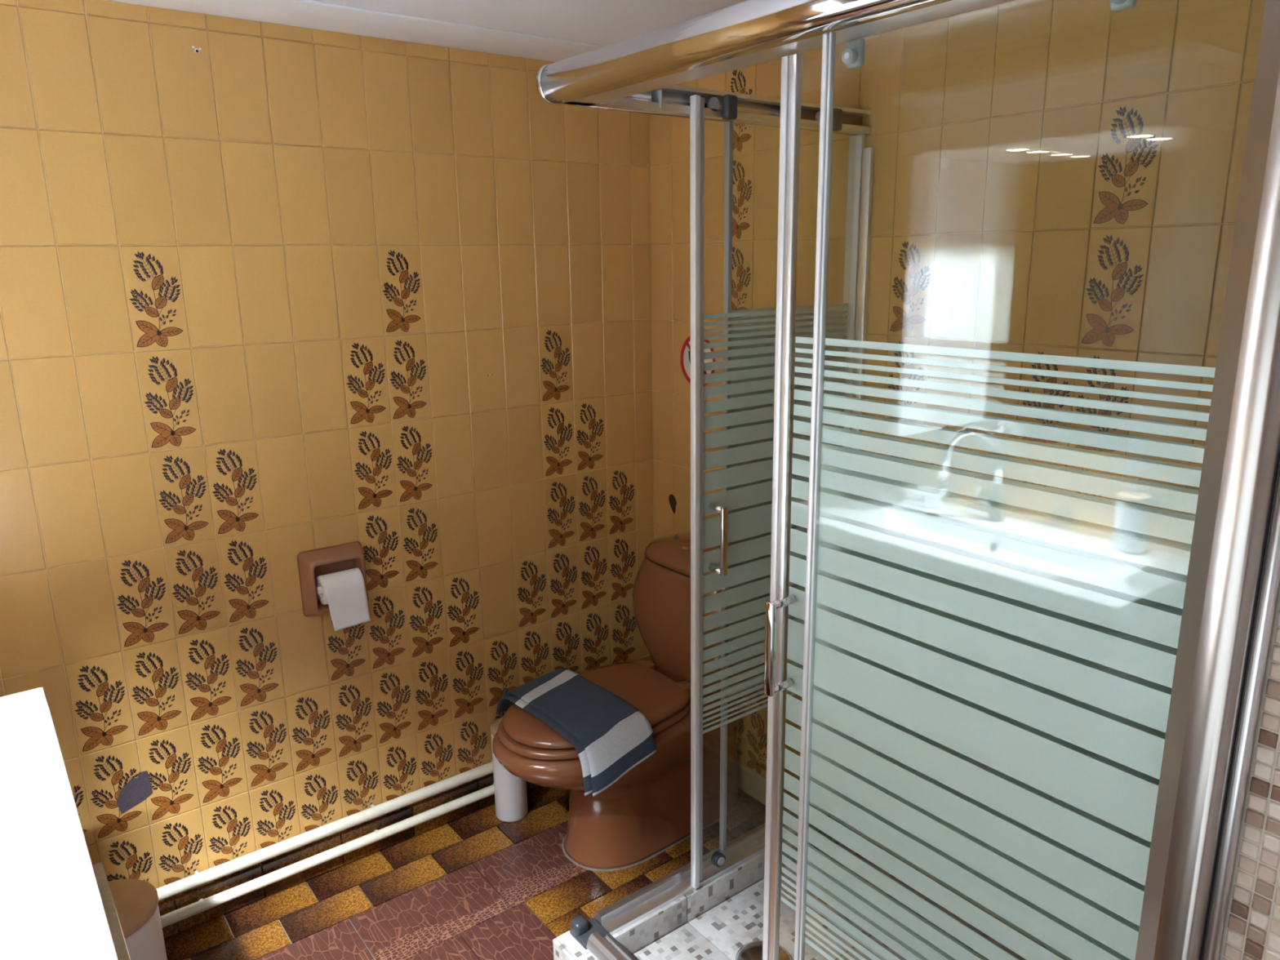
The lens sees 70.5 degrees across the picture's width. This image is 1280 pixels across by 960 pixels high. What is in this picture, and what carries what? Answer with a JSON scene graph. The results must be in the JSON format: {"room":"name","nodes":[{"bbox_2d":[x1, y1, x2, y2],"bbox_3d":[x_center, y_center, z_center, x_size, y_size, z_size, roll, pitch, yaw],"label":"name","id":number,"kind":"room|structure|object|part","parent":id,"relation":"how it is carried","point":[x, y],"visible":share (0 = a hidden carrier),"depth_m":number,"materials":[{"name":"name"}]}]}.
{"room":"bathroom","nodes":[
{"label":"bathroom","id":0,"kind":"room"},
{"bbox_2d":[0,0,653,930],"bbox_3d":[-0.839,-0.044,2.224,2.320,2.220,0.122,-11,17,-36],"label":"wall","id":1,"kind":"structure","parent":0,"point":[271,294],"depth_m":2.15,"materials":[{"name":"tile"}]},
{"bbox_2d":[155,760,493,901],"bbox_3d":[-0.773,0.899,2.384,2.060,0.038,0.051,-11,17,-36],"label":"pipe","id":2,"kind":"object","parent":1,"relation":"attached to","point":[197,879],"visible":0.39,"depth_m":2.32,"materials":[{"name":"white metal"}]},
{"bbox_2d":[160,782,494,928],"bbox_3d":[-0.773,0.970,2.402,2.060,0.035,0.050,-11,17,-36],"label":"pipe","id":3,"kind":"object","parent":1,"relation":"attached to","point":[203,904],"visible":0.44,"depth_m":2.34,"materials":[{"name":"white metal"}]},
{"bbox_2d":[297,541,368,616],"bbox_3d":[-0.754,0.252,2.247,0.160,0.168,0.054,-11,17,-36],"label":"toilet roll holder","id":4,"kind":"object","parent":1,"relation":"attached to","point":[312,564],"visible":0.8,"depth_m":2.22,"materials":[{"name":"ceramic"}]},
{"bbox_2d":[315,568,370,631],"bbox_3d":[-0.734,0.290,2.237,0.103,0.133,0.078,-11,17,-36],"label":"toilet roll","id":5,"kind":"object","parent":4,"relation":"hanging from","point":[344,593],"visible":1,"depth_m":2.21,"materials":[{"name":"paper"}]},
{"bbox_2d":[158,773,537,938],"bbox_3d":[-0.778,0.980,2.429,2.100,0.093,0.019,-11,17,-36],"label":"baseboard","id":6,"kind":"structure","parent":1,"relation":"attached to","point":[192,896],"depth_m":2.37,"materials":[{"name":"tile"}]},
{"bbox_2d":[106,0,604,62],"bbox_3d":[-0.747,-0.972,1.873,2.100,0.006,0.205,-11,17,-36],"label":"trim","id":7,"kind":"structure","parent":1,"relation":"attached to","point":[309,14],"depth_m":1.99,"materials":[{"name":"white paint"}]},
{"bbox_2d":[164,785,765,959],"bbox_3d":[0.118,1.298,1.369,2.220,0.050,3.050,-11,17,-36],"label":"floor","id":8,"kind":"structure","parent":0,"point":[477,885],"depth_m":2.29,"materials":[{"name":"tile"}]},
{"bbox_2d":[92,862,130,959],"bbox_3d":[-0.876,0.912,1.142,0.450,0.834,0.948,-11,17,-36],"label":"vanity unit","id":9,"kind":"object","parent":8,"relation":"on","point":[122,953],"visible":0.12,"depth_m":1.08,"materials":[{"name":"white paint"}]},
{"bbox_2d":[0,687,118,959],"bbox_3d":[-0.887,0.519,1.043,0.434,0.105,0.970,-11,17,-36],"label":"washbasin","id":10,"kind":"object","parent":9,"relation":"in","point":[51,906],"visible":1,"depth_m":1.12,"materials":[{"name":"white ceramic"}]},
{"bbox_2d":[107,879,167,959],"bbox_3d":[-1.079,1.014,1.853,0.200,0.307,0.202,-3,14,-10],"label":"pedal bin","id":11,"kind":"object","parent":8,"relation":"on","point":[135,901],"visible":0.39,"depth_m":1.83,"materials":[{"name":"white plastic"}]},
{"bbox_3d":[-1.081,0.872,1.819,0.200,0.016,0.200,-11,17,-36],"label":"lid","id":12,"kind":"part","parent":11,"relation":"part of","materials":[{"name":"brown plastic"}]},
{"bbox_2d":[490,687,528,822],"bbox_3d":[-0.376,0.778,2.590,0.095,0.396,0.095,-11,17,-36],"label":"toilet brush","id":13,"kind":"object","parent":8,"relation":"on","point":[510,790],"visible":0.43,"depth_m":2.58,"materials":[{"name":"white plastic"}]},
{"bbox_3d":[-0.377,0.703,2.571,0.095,0.018,0.095,-11,17,-36],"label":"wooden lid","id":14,"kind":"part","parent":13,"relation":"part of","materials":[{"name":"brown wood"}]},
{"bbox_3d":[-0.378,0.640,2.556,0.017,0.111,0.017,-11,17,-36],"label":"handle","id":15,"kind":"part","parent":13,"relation":"part of","materials":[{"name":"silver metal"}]},
{"bbox_2d":[492,531,764,871],"bbox_3d":[-0.037,0.602,2.449,0.774,0.796,0.442,-11,17,-36],"label":"toilet","id":16,"kind":"object","parent":8,"relation":"on","point":[645,813],"visible":0.62,"depth_m":2.42,"materials":[{"name":"brown ceramic"}]},
{"bbox_2d":[496,668,656,796],"bbox_3d":[-0.180,0.625,2.335,0.226,0.124,0.470,-11,17,-36],"label":"hand towel","id":17,"kind":"object","parent":16,"relation":"on","point":[610,736],"visible":1,"depth_m":2.23,"materials":[{"name":"blue fabric"}]},
{"bbox_3d":[-0.128,0.615,2.380,0.512,0.022,0.372,-11,17,-36],"label":"seat","id":18,"kind":"part","parent":16,"relation":"part of","materials":[{"name":"brown plastic"}]},
{"bbox_3d":[-0.123,0.587,2.378,0.498,0.026,0.360,-11,17,-36],"label":"lid","id":19,"kind":"part","parent":16,"relation":"part of","materials":[{"name":"brown plastic"}]},
{"bbox_3d":[0.174,0.203,2.522,0.231,0.048,0.344,-11,17,-36],"label":"cistern lid","id":20,"kind":"part","parent":16,"relation":"part of","materials":[{"name":"brown ceramic"}]},
{"bbox_2d":[552,815,1026,959],"bbox_3d":[0.514,1.098,1.765,0.862,0.140,1.183,-11,17,-36],"label":"shower tray","id":21,"kind":"object","parent":8,"relation":"on","point":[722,918],"visible":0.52,"depth_m":2.06,"materials":[{"name":"ceramic"}]},
{"bbox_2d":[536,0,1279,959],"bbox_3d":[0.512,0.179,1.548,0.836,1.747,1.176,-11,17,-36],"label":"shower enclosure","id":22,"kind":"object","parent":21,"relation":"on","point":[1028,696],"visible":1,"depth_m":1.11,"materials":[{"name":"clear glass"}]},
{"bbox_3d":[0.244,1.075,1.508,0.060,0.034,1.099,-11,17,-36],"label":"rail","id":23,"kind":"part","parent":22,"relation":"part of","materials":[{"name":"metal"}]},
{"bbox_3d":[0.218,0.907,2.199,0.762,0.034,0.060,-11,17,-36],"label":"rail","id":24,"kind":"part","parent":22,"relation":"part of","materials":[{"name":"metal"}]},
{"bbox_3d":[0.172,-0.739,1.804,0.791,0.048,0.036,-11,17,-36],"label":"rail","id":25,"kind":"part","parent":22,"relation":"part of","materials":[{"name":"silver metal"}]},
{"bbox_3d":[0.164,0.125,1.904,0.016,0.150,0.046,-11,17,-36],"label":"handle","id":26,"kind":"part","parent":22,"relation":"part of","materials":[{"name":"silver metal"}]},
{"bbox_3d":[0.193,-0.576,1.107,0.042,0.060,1.132,-11,17,-36],"label":"rail","id":27,"kind":"part","parent":22,"relation":"part of","materials":[{"name":"silver metal"}]},
{"bbox_3d":[0.209,0.249,1.359,0.050,0.150,0.016,-11,17,-36],"label":"handle","id":28,"kind":"part","parent":22,"relation":"part of","materials":[{"name":"silver metal"}]},
{"bbox_2d":[312,0,742,45],"bbox_3d":[0.070,-0.774,0.786,2.380,0.100,3.190,-11,17,-36],"label":"ceiling","id":29,"kind":"structure","parent":0,"point":[597,22],"depth_m":1.94,"materials":[{"name":"paint"}]},
{"bbox_2d":[649,0,1265,959],"bbox_3d":[0.696,-0.026,2.059,0.122,2.220,2.021,-11,17,-36],"label":"wall","id":30,"kind":"structure","parent":0,"point":[1051,177],"depth_m":1.78,"materials":[{"name":"tile"}]},
{"bbox_2d":[680,335,715,386],"bbox_3d":[0.166,-0.341,2.590,0.001,0.154,0.154,-11,17,-36],"label":"prohibition sign","id":31,"kind":"object","parent":30,"relation":"attached to","point":[686,349],"visible":0.42,"depth_m":2.62,"materials":[{"name":"white"}]},
{"bbox_2d":[1217,580,1279,959],"bbox_3d":[1.235,0.309,0.650,0.796,2.220,1.135,-11,17,-36],"label":"wall","id":32,"kind":"structure","parent":0,"point":[1251,925],"depth_m":0.86,"materials":[{"name":"tile"}]},
{"bbox_2d":[1202,467,1279,959],"bbox_3d":[0.570,0.319,0.868,0.013,2.076,0.013,-11,17,-36],"label":"trim","id":33,"kind":"structure","parent":32,"relation":"attached to","point":[1271,574],"depth_m":0.84,"materials":[{"name":"metal"}]}
]}

